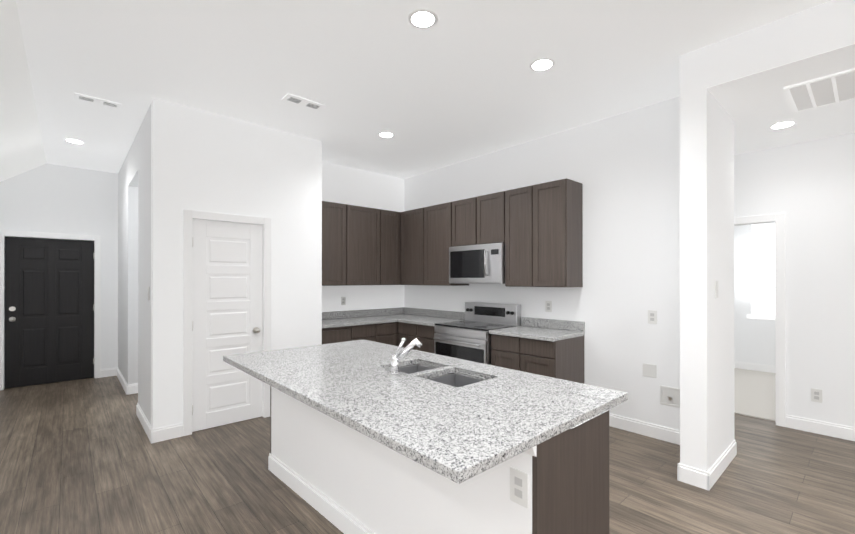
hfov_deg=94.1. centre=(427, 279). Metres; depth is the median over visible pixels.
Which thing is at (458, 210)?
upper cabinet
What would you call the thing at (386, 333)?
base cabinet
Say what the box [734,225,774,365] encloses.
wall
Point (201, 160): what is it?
wall
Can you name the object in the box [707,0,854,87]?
wall
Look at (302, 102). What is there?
ceiling vent
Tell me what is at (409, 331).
base cabinet
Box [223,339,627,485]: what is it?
island countertop
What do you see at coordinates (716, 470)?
baseboard
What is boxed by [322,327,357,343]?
base cabinet
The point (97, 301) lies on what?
door frame
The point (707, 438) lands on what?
wall
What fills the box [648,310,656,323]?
outlet
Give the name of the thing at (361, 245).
upper cabinet
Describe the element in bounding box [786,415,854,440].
baseboard
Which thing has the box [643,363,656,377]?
blank wall plate
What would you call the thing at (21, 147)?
ceiling
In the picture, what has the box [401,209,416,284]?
upper cabinet
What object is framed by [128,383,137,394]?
baseboard
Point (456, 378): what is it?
sink
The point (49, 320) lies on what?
front door
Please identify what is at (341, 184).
wall
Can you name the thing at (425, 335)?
base cabinet
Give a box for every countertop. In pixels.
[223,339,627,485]
[322,315,393,326]
[382,315,464,326]
[490,327,584,342]
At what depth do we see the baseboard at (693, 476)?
2.82 m
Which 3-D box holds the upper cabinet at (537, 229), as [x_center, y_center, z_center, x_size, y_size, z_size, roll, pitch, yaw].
[1.354,-0.463,4.246,0.348,1.090,0.452,0,0,-42]
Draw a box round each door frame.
[0,230,100,389]
[183,209,270,435]
[734,213,785,426]
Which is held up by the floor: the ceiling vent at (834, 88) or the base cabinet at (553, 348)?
the base cabinet at (553, 348)
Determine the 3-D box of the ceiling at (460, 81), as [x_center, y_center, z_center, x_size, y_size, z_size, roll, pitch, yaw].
[-1.501,-1.679,0.998,9.185,0.100,12.150,0,0,-42]
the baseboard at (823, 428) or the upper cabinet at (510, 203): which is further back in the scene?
the upper cabinet at (510, 203)
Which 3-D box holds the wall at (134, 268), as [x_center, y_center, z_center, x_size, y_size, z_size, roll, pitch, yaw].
[-3.596,-0.077,4.916,0.120,3.090,3.280,0,0,-42]
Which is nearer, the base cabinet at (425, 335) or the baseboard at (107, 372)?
the base cabinet at (425, 335)
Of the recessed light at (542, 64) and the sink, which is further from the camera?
the recessed light at (542, 64)
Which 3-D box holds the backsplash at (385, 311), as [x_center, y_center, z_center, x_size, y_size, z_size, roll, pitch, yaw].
[-1.051,0.503,5.800,1.793,0.104,0.021,0,0,-42]
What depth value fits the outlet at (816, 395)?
3.79 m
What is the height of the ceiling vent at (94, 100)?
0.015 m
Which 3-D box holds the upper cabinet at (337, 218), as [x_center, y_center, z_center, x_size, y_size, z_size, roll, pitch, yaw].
[-1.377,-0.461,5.286,0.618,1.090,0.348,0,0,-42]
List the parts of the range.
burner, knob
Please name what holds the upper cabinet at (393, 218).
attached to the wall at (341, 184)
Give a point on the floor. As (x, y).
(82, 456)
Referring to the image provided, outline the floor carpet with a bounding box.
[734,368,775,421]
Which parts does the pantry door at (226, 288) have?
knob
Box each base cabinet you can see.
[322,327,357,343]
[358,323,369,340]
[370,319,397,345]
[398,323,417,349]
[418,327,435,352]
[491,335,513,369]
[514,335,584,383]
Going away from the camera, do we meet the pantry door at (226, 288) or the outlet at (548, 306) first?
the pantry door at (226, 288)
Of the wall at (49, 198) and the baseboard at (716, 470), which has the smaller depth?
the baseboard at (716, 470)
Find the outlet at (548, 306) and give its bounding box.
[545,301,551,311]
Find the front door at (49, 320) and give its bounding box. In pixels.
[5,237,93,388]
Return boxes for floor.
[0,376,854,533]
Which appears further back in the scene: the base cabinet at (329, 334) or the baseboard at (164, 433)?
the base cabinet at (329, 334)
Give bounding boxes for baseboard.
[101,367,116,377]
[117,367,127,394]
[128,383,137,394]
[136,403,152,443]
[151,423,182,442]
[609,413,679,444]
[677,464,679,479]
[678,463,709,490]
[707,439,736,489]
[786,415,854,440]
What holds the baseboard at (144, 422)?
attached to the wall at (134, 268)
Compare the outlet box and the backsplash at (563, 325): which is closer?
the outlet box
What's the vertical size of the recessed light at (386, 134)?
0.003 m
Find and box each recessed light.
[64,138,84,143]
[378,132,393,137]
[408,9,437,28]
[529,58,554,70]
[768,121,796,128]
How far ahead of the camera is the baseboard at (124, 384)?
5.42 m
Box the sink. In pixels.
[399,364,484,387]
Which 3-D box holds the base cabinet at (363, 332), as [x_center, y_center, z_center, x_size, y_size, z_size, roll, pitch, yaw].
[-1.008,1.030,5.449,0.446,0.876,0.598,0,0,-42]
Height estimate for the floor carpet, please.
0.012 m
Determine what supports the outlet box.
attached to the wall at (623, 169)
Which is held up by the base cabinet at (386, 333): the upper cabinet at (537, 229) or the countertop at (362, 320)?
the countertop at (362, 320)
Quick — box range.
[433,302,520,376]
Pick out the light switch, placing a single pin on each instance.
(716, 289)
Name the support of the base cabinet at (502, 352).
on the floor
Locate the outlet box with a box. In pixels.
[660,385,679,407]
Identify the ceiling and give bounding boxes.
[0,0,45,181]
[16,0,831,178]
[707,43,854,154]
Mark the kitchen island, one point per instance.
(559, 484)
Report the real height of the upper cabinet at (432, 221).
1.090 m
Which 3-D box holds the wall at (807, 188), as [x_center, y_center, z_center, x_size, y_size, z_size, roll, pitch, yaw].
[4.388,0.065,3.122,0.120,2.800,7.420,0,0,-42]
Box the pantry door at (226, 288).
[192,219,261,431]
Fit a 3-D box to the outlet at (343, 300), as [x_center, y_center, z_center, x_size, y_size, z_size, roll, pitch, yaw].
[-1.201,0.309,5.675,0.078,0.124,0.007,0,0,-42]
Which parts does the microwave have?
glass, handle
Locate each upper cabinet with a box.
[322,201,353,284]
[354,205,385,284]
[386,210,400,284]
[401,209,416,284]
[417,202,468,285]
[449,198,468,246]
[469,193,496,244]
[497,187,524,286]
[525,178,582,286]
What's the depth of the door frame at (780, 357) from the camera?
3.97 m
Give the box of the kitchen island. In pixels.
[268,386,614,533]
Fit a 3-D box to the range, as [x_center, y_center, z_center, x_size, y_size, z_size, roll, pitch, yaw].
[0.578,0.885,4.818,0.710,1.165,0.830,0,0,-42]
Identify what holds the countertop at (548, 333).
on the base cabinet at (553, 348)
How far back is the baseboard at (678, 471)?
2.89 m
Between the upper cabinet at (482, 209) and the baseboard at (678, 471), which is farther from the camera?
the upper cabinet at (482, 209)
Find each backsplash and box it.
[322,307,401,318]
[402,307,584,330]
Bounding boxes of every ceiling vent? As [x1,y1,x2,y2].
[74,93,121,109]
[281,93,325,110]
[783,68,854,112]
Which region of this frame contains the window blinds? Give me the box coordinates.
[747,225,774,319]
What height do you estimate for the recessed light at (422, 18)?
0.003 m
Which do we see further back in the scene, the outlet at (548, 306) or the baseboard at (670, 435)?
the outlet at (548, 306)
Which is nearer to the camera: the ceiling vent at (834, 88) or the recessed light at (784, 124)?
the ceiling vent at (834, 88)
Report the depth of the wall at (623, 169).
3.96 m
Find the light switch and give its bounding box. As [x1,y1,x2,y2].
[715,281,717,297]
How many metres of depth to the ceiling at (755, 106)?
3.09 m
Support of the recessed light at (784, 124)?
in the ceiling at (755, 106)
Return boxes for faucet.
[389,338,421,374]
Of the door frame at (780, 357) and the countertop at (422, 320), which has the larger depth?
the countertop at (422, 320)
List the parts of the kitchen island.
trim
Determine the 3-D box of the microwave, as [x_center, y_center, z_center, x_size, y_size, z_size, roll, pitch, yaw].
[0.682,-0.180,4.915,0.449,0.466,0.838,0,0,-42]
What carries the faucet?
on the island countertop at (422, 406)
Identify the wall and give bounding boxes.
[0,163,117,368]
[118,104,150,424]
[151,98,321,428]
[322,161,403,311]
[404,96,679,430]
[680,46,734,471]
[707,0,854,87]
[734,132,854,426]
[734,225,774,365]
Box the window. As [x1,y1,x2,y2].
[752,223,774,315]
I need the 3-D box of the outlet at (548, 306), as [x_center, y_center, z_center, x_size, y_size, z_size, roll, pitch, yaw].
[1.365,0.307,4.489,0.007,0.124,0.078,0,0,-42]
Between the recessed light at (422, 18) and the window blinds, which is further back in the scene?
the window blinds
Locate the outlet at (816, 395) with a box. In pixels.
[811,388,821,402]
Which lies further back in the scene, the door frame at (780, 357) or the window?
the window
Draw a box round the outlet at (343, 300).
[341,297,345,304]
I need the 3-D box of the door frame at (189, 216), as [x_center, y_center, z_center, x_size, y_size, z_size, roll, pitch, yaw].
[-2.019,0.407,4.036,0.817,2.119,0.138,0,0,-42]
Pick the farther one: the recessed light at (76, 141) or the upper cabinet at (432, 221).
the upper cabinet at (432, 221)
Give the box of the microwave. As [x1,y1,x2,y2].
[449,243,504,283]

